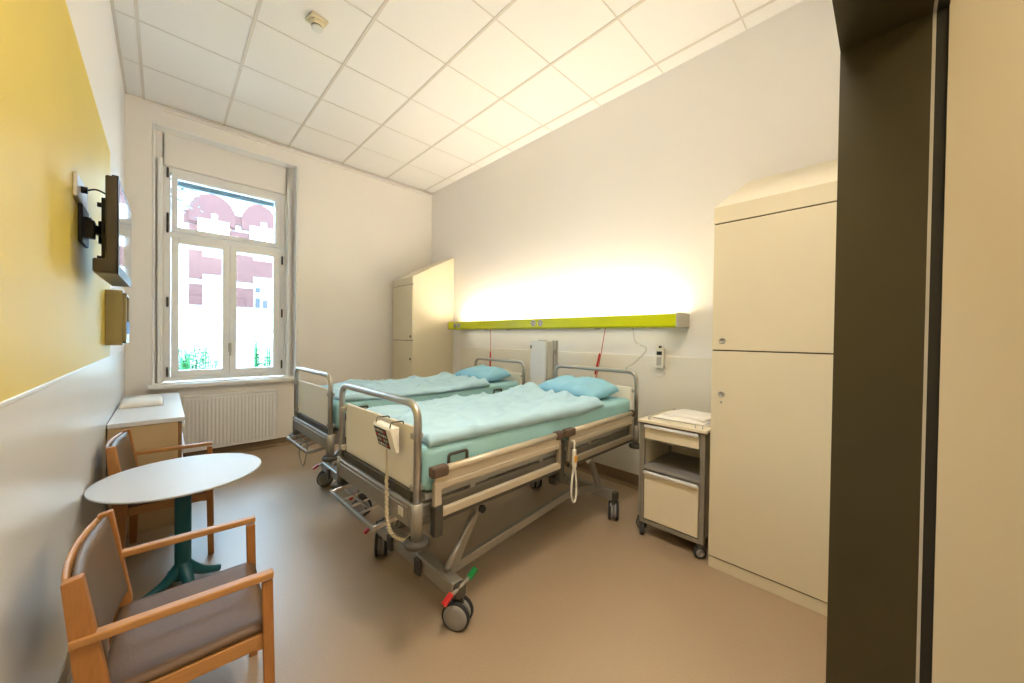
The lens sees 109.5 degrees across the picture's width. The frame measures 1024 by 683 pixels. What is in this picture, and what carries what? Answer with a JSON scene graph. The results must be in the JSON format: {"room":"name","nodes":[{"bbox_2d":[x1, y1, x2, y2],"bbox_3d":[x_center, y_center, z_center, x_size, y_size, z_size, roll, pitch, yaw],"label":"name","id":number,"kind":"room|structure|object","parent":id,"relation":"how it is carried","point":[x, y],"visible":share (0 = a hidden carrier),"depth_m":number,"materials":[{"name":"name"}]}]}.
{"room":"hospital room","nodes":[
{"label":"hospital room","id":0,"kind":"room"},
{"bbox_2d":[65,0,124,355],"bbox_3d":[-1.440,-0.531,1.030,0.120,3.606,7.300,0,1,-44],"label":"wall","id":1,"kind":"structure","parent":0,"point":[92,20],"depth_m":2.26,"materials":[{"name":"white paint"}]},
{"bbox_2d":[0,0,109,401],"bbox_3d":[-1.471,-0.550,1.153,0.006,1.360,3.520,0,1,-44],"label":"wall panel","id":2,"kind":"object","parent":1,"relation":"attached to","point":[52,299],"depth_m":1.09,"materials":[{"name":"yellow paint"}]},
{"bbox_2d":[0,350,124,682],"bbox_3d":[-1.892,0.637,1.589,0.010,1.046,5.010,0,1,-44],"label":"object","id":3,"kind":"structure","parent":1,"relation":"attached to","point":[53,433],"depth_m":1.10,"materials":[{"name":"grey paint"}]},
{"bbox_2d":[58,651,72,682],"bbox_3d":[-1.887,1.210,1.607,0.045,0.100,5.010,0,1,-44],"label":"baseboard","id":4,"kind":"structure","parent":1,"relation":"attached to","point":[66,673],"depth_m":1.33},
{"bbox_2d":[73,171,104,209],"bbox_3d":[-1.777,-0.575,1.552,0.107,0.197,0.260,0,1,-44],"label":"wall socket","id":5,"kind":"object","parent":1,"relation":"attached to","point":[80,192],"visible":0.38,"depth_m":1.48,"materials":[{"name":"plastic"}]},
{"bbox_2d":[78,197,104,258],"bbox_3d":[-1.847,-0.465,1.612,0.090,0.270,0.380,0,1,-44],"label":"mount","id":6,"kind":"object","parent":1,"relation":"attached to","point":[88,229],"visible":0.5,"depth_m":1.52,"materials":[{"name":"black metal"}]},
{"bbox_2d":[92,175,131,286],"bbox_3d":[-1.846,-0.486,1.682,0.072,0.408,0.600,0,1,-43],"label":"television","id":7,"kind":"object","parent":6,"relation":"attached to","point":[115,269],"visible":1,"depth_m":1.49,"materials":[{"name":"brown plastic"}]},
{"bbox_2d":[105,289,129,344],"bbox_3d":[-2.537,-0.150,2.330,0.092,0.342,0.260,0,1,-44],"label":"dispenser","id":8,"kind":"object","parent":1,"relation":"attached to","point":[117,324],"visible":1,"depth_m":2.24,"materials":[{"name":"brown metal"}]},
{"bbox_2d":[124,94,432,452],"bbox_3d":[-2.569,-0.586,4.642,3.364,3.606,0.530,0,1,-44],"label":"wall","id":9,"kind":"structure","parent":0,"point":[358,234],"depth_m":4.41,"materials":[{"name":"white paint"}]},
{"bbox_2d":[163,166,284,381],"bbox_3d":[-3.206,-0.685,4.099,1.065,2.200,0.245,0,1,-44],"label":"window","id":10,"kind":"structure","parent":9,"relation":"attached to","point":[174,236],"depth_m":4.02,"materials":[{"name":"paint"}]},
{"bbox_2d":[182,389,277,452],"bbox_3d":[-3.023,0.836,3.922,0.808,0.566,0.085,0,1,-44],"label":"radiator","id":11,"kind":"object","parent":9,"relation":"attached to","point":[231,418],"visible":0.97,"depth_m":3.87,"materials":[{"name":"metal"}]},
{"bbox_2d":[183,389,276,398],"bbox_3d":[-3.017,0.561,3.916,0.806,0.016,0.078,0,1,-44],"label":"grille","id":12,"kind":"object","parent":11,"relation":"attached to","point":[271,391],"depth_m":3.89,"materials":[{"name":"metal"}]},
{"bbox_2d":[183,433,338,456],"bbox_3d":[-2.450,1.178,4.511,3.264,0.085,0.045,0,1,-44],"label":"baseboard","id":13,"kind":"structure","parent":9,"relation":"attached to","point":[281,441],"depth_m":4.06,"materials":[{"name":"brown wood"}]},
{"bbox_2d":[110,0,802,192],"bbox_3d":[-0.711,-2.300,2.718,3.364,0.086,5.120,0,1,-44],"label":"ceiling","id":14,"kind":"structure","parent":0,"point":[424,95],"depth_m":2.95,"materials":[{"name":"tile"}]},
{"bbox_2d":[305,11,328,32],"bbox_3d":[-1.375,-2.232,2.552,0.110,0.075,0.110,1,1,34],"label":"smoke detector","id":15,"kind":"object","parent":14,"relation":"attached to","point":[317,22],"visible":1,"depth_m":2.53,"materials":[{"name":"beige plastic"}]},
{"bbox_2d":[125,441,826,682],"bbox_3d":[-0.098,1.329,2.069,3.364,0.100,6.870,0,1,-44],"label":"floor","id":16,"kind":"structure","parent":0,"point":[577,594],"depth_m":1.80,"materials":[{"name":"beige laminate"}]},
{"bbox_2d":[107,392,184,535],"bbox_3d":[-2.874,0.869,2.879,0.363,0.728,1.407,0,1,-44],"label":"base cabinet","id":17,"kind":"object","parent":16,"relation":"on","point":[152,427],"visible":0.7,"depth_m":2.42,"materials":[{"name":"white paint"}]},
{"bbox_2d":[119,396,162,408],"bbox_3d":[-2.972,0.480,2.912,0.241,0.045,0.361,0,1,-44],"label":"folded towel","id":18,"kind":"object","parent":17,"relation":"on","point":[148,401],"visible":1,"depth_m":2.83,"materials":[{"name":"white fabric"}]},
{"bbox_2d":[105,429,213,554],"bbox_3d":[-2.084,0.896,2.174,0.458,0.709,0.474,0,1,-39],"label":"armchair","id":19,"kind":"object","parent":16,"relation":"on","point":[120,451],"visible":0.34,"depth_m":2.09,"materials":[{"name":"brown wood"}]},
{"bbox_2d":[60,509,274,682],"bbox_3d":[-1.067,0.921,1.165,0.458,0.709,0.474,0,1,-41],"label":"armchair","id":20,"kind":"object","parent":16,"relation":"on","point":[185,632],"visible":1,"depth_m":1.08,"materials":[{"name":"brown wood"}]},
{"bbox_2d":[84,453,260,598],"bbox_3d":[-1.694,0.968,1.863,0.660,0.581,0.660,0,1,-44],"label":"round table","id":21,"kind":"object","parent":16,"relation":"on","point":[178,479],"visible":0.92,"depth_m":1.83,"materials":[{"name":"laminate"}]},
{"bbox_2d":[287,357,524,515],"bbox_3d":[-0.845,0.724,3.381,0.893,1.065,2.043,1,1,45],"label":"hospital bed","id":22,"kind":"object","parent":16,"relation":"on","point":[314,418],"visible":0.34,"depth_m":2.70,"materials":[{"name":"paint"}]},
{"bbox_2d":[333,379,517,428],"bbox_3d":[-0.825,0.508,3.395,0.755,0.204,1.830,1,1,45],"label":"mattress","id":23,"kind":"object","parent":22,"relation":"on","point":[497,384],"visible":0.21,"depth_m":3.03,"materials":[{"name":"teal fabric"}]},
{"bbox_2d":[318,372,490,401],"bbox_3d":[-0.962,0.375,3.254,0.794,0.107,1.396,1,1,45],"label":"duvet","id":24,"kind":"object","parent":23,"relation":"on","point":[443,382],"visible":0.74,"depth_m":3.17,"materials":[{"name":"teal fabric"}]},
{"bbox_2d":[454,365,510,380],"bbox_3d":[-0.328,0.325,3.892,0.375,0.128,0.597,0,1,-40],"label":"pillow","id":25,"kind":"object","parent":23,"relation":"on","point":[493,373],"visible":0.8,"depth_m":3.74,"materials":[{"name":"blue fabric"}]},
{"bbox_2d":[392,258,453,379],"bbox_3d":[-1.278,0.011,5.178,0.652,2.436,0.570,0,1,-44],"label":"wardrobe","id":26,"kind":"object","parent":16,"relation":"on","point":[423,298],"visible":0.73,"depth_m":4.96,"materials":[{"name":"beige laminate"}]},
{"bbox_2d":[330,364,638,631],"bbox_3d":[-0.004,0.746,2.395,0.892,1.065,2.042,1,1,45],"label":"hospital bed","id":27,"kind":"object","parent":16,"relation":"on","point":[363,465],"visible":0.85,"depth_m":1.78,"materials":[{"name":"metal"}]},
{"bbox_2d":[373,415,410,541],"bbox_3d":[-0.508,0.588,1.571,0.114,0.509,0.212,0,1,-44],"label":"control box","id":28,"kind":"object","parent":27,"relation":"hanging from","point":[387,434],"visible":0.98,"depth_m":1.53,"materials":[{"name":"white plastic"}]},
{"bbox_2d":[421,396,629,490],"bbox_3d":[0.016,0.530,2.409,0.756,0.205,1.829,1,1,45],"label":"mattress","id":29,"kind":"object","parent":27,"relation":"on","point":[434,455],"visible":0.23,"depth_m":1.83,"materials":[{"name":"teal fabric"}]},
{"bbox_2d":[367,382,604,446],"bbox_3d":[-0.121,0.384,2.268,0.793,0.135,1.396,1,1,45],"label":"duvet","id":30,"kind":"object","parent":29,"relation":"on","point":[456,417],"visible":0.93,"depth_m":2.06,"materials":[{"name":"teal fabric"}]},
{"bbox_2d":[538,375,618,398],"bbox_3d":[0.511,0.347,2.907,0.375,0.128,0.599,0,1,-40],"label":"pillow","id":31,"kind":"object","parent":29,"relation":"on","point":[581,386],"visible":0.88,"depth_m":2.76,"materials":[{"name":"blue fabric"}]},
{"bbox_2d":[569,440,576,502],"bbox_3d":[0.356,0.758,2.111,0.051,0.364,0.057,1,1,11],"label":"bed remote control","id":32,"kind":"object","parent":27,"relation":"hanging from","point":[574,451],"visible":1,"depth_m":2.11,"materials":[{"name":"plastic"}]},
{"bbox_2d":[529,340,557,463],"bbox_3d":[0.310,0.626,3.537,0.250,1.285,0.260,0,1,-44],"label":"locker","id":33,"kind":"object","parent":16,"relation":"on","point":[544,353],"visible":0.17,"depth_m":3.48,"materials":[{"name":"white paint"}]},
{"bbox_2d":[636,408,710,558],"bbox_3d":[1.142,0.894,2.447,0.500,0.796,0.475,0,1,-44],"label":"base cabinet","id":34,"kind":"object","parent":16,"relation":"on","point":[674,457],"visible":0.81,"depth_m":2.29,"materials":[{"name":"paint"}]},
{"bbox_2d":[643,452,699,483],"bbox_3d":[1.157,0.837,2.436,0.450,0.020,0.365,0,1,-44],"label":"shelf","id":35,"kind":"object","parent":34,"relation":"attached to","point":[682,465],"depth_m":2.40,"materials":[{"name":"beige wood"}]},
{"bbox_2d":[656,411,710,426],"bbox_3d":[1.180,0.508,2.433,0.342,0.022,0.301,1,1,43],"label":"linens","id":36,"kind":"object","parent":34,"relation":"on","point":[663,416],"visible":0.36,"depth_m":2.33,"materials":[{"name":"beige fabric"}]},
{"bbox_2d":[664,409,710,421],"bbox_3d":[1.216,0.490,2.441,0.262,0.022,0.281,0,1,-36],"label":"linens","id":37,"kind":"object","parent":36,"relation":"on","point":[700,416],"visible":0.89,"depth_m":2.39,"materials":[{"name":"beige fabric"}]},
{"bbox_2d":[708,159,837,616],"bbox_3d":[1.608,0.084,2.117,0.742,2.436,0.585,0,1,-44],"label":"wardrobe","id":38,"kind":"object","parent":16,"relation":"on","point":[775,236],"visible":0.8,"depth_m":1.86,"materials":[{"name":"beige laminate"}]},
{"bbox_2d":[431,0,839,373],"bbox_3d":[0.362,-0.539,4.037,0.120,3.606,5.470,0,1,-44],"label":"wall","id":39,"kind":"structure","parent":0,"point":[609,211],"depth_m":3.16,"materials":[{"name":"white paint"}]},
{"bbox_2d":[448,312,689,329],"bbox_3d":[0.265,-0.186,3.885,0.225,0.124,3.054,0,1,-44],"label":"rail","id":40,"kind":"object","parent":39,"relation":"attached to","point":[678,320],"visible":1,"depth_m":3.31,"materials":[{"name":"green metal"}]},
{"bbox_2d":[490,329,490,365],"bbox_3d":[-0.260,0.094,4.370,0.018,0.484,0.029,1,1,-10],"label":"pull cord","id":41,"kind":"object","parent":40,"relation":"hanging from","point":[490,329],"visible":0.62,"depth_m":4.37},
{"bbox_2d":[595,328,605,377],"bbox_3d":[0.789,0.129,3.275,0.111,0.502,0.018,1,1,34],"label":"pull cord","id":42,"kind":"object","parent":40,"relation":"hanging from","point":[599,355],"visible":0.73,"depth_m":3.27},
{"bbox_2d":[460,347,711,474],"bbox_3d":[0.467,0.628,3.832,0.008,1.050,3.450,0,1,-44],"label":"trim","id":43,"kind":"structure","parent":39,"relation":"attached to","point":[686,381],"depth_m":3.16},
{"bbox_2d":[564,461,638,489],"bbox_3d":[0.442,1.208,3.829,0.045,0.120,3.460,0,1,-44],"label":"baseboard","id":44,"kind":"structure","parent":39,"relation":"attached to","point":[628,479],"depth_m":3.33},
{"bbox_2d":[650,346,664,375],"bbox_3d":[1.216,0.163,3.022,0.038,0.253,0.128,0,1,-44],"label":"handset","id":45,"kind":"object","parent":39,"relation":"attached to","point":[660,352],"visible":1,"depth_m":2.99,"materials":[{"name":"plastic"}]},
{"bbox_2d":[932,0,1023,682],"bbox_3d":[1.695,0.013,0.252,0.123,2.620,1.812,0,1,-44],"label":"door","id":46,"kind":"structure","parent":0,"point":[978,616],"depth_m":0.82,"materials":[{"name":"beige paint"}]},
{"bbox_3d":[0.980,-0.497,0.956,3.364,3.606,0.165,0,1,-44],"label":"wall","id":47,"kind":"structure","parent":0,"visible":0},
{"bbox_2d":[826,0,934,682],"bbox_3d":[0.383,0.234,0.404,1.641,2.140,0.166,0,1,-44],"label":"door","id":48,"kind":"structure","parent":47,"relation":"in","point":[885,45],"depth_m":0.94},
{"bbox_2d":[916,0,937,682],"bbox_3d":[0.443,0.235,0.342,1.641,2.140,0.006,0,1,-44],"label":"trim","id":49,"kind":"structure","parent":47,"relation":"attached to","point":[936,1],"depth_m":0.88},
{"bbox_2d":[919,0,950,682],"bbox_3d":[0.452,0.236,0.332,1.641,2.140,0.020,0,1,-44],"label":"trim","id":50,"kind":"structure","parent":47,"relation":"attached to","point":[943,8],"depth_m":0.87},
{"label":"outside","id":51,"kind":"structure","parent":0,"visible":0},
{"bbox_3d":[-10.867,1.451,14.161,28.000,0.100,24.580,0,1,-44],"label":"ground","id":52,"kind":"structure","parent":51,"visible":0},
{"bbox_2d":[170,342,205,375],"bbox_3d":[-4.406,0.796,4.917,0.466,1.588,0.428,0,1,-44],"label":"fern","id":53,"kind":"object","parent":52,"relation":"on","point":[184,364],"visible":0.19,"depth_m":4.92,"materials":[{"name":"green plant"}]},
{"bbox_2d":[178,187,202,218],"bbox_3d":[-6.306,-1.068,6.567,1.626,5.230,1.682,1,1,7],"label":"tree","id":54,"kind":"object","parent":52,"relation":"on","point":[179,188],"visible":0.16,"depth_m":6.78,"materials":[{"name":"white plant"}]},
{"bbox_2d":[190,343,213,368],"bbox_3d":[-4.307,0.804,5.044,0.319,1.572,0.226,0,1,-44],"label":"fern","id":55,"kind":"object","parent":52,"relation":"on","point":[205,348],"visible":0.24,"depth_m":5.03,"materials":[{"name":"green plant"}]},
{"bbox_2d":[211,357,220,368],"bbox_3d":[-4.210,0.907,5.121,0.219,1.367,0.237,1,1,34],"label":"fern","id":56,"kind":"object","parent":52,"relation":"on","point":[216,364],"visible":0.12,"depth_m":5.12,"materials":[{"name":"green plant"}]},
{"bbox_2d":[170,305,271,374],"bbox_3d":[-5.638,0.419,8.014,15.000,2.240,0.230,0,1,-44],"label":"wall","id":57,"kind":"structure","parent":52,"relation":"on","point":[198,325],"depth_m":7.49,"materials":[{"name":"white paint"}]},
{"bbox_2d":[178,194,273,309],"bbox_3d":[-7.577,-1.140,10.033,15.000,5.260,1.000,0,1,-44],"label":"apartment building","id":58,"kind":"structure","parent":52,"relation":"on","point":[200,269],"depth_m":9.38,"materials":[{"name":"white paint"}]},
{"bbox_2d":[246,340,263,366],"bbox_3d":[-3.871,0.782,5.466,0.259,1.618,0.260,0,1,-44],"label":"fern","id":59,"kind":"object","parent":52,"relation":"on","point":[256,357],"visible":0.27,"depth_m":5.45,"materials":[{"name":"green plant"}]},
{"bbox_2d":[261,336,271,366],"bbox_3d":[-3.764,0.756,5.560,0.251,1.671,0.242,0,1,-44],"label":"fern","id":60,"kind":"object","parent":52,"relation":"on","point":[269,346],"visible":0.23,"depth_m":5.56,"materials":[{"name":"green plant"}]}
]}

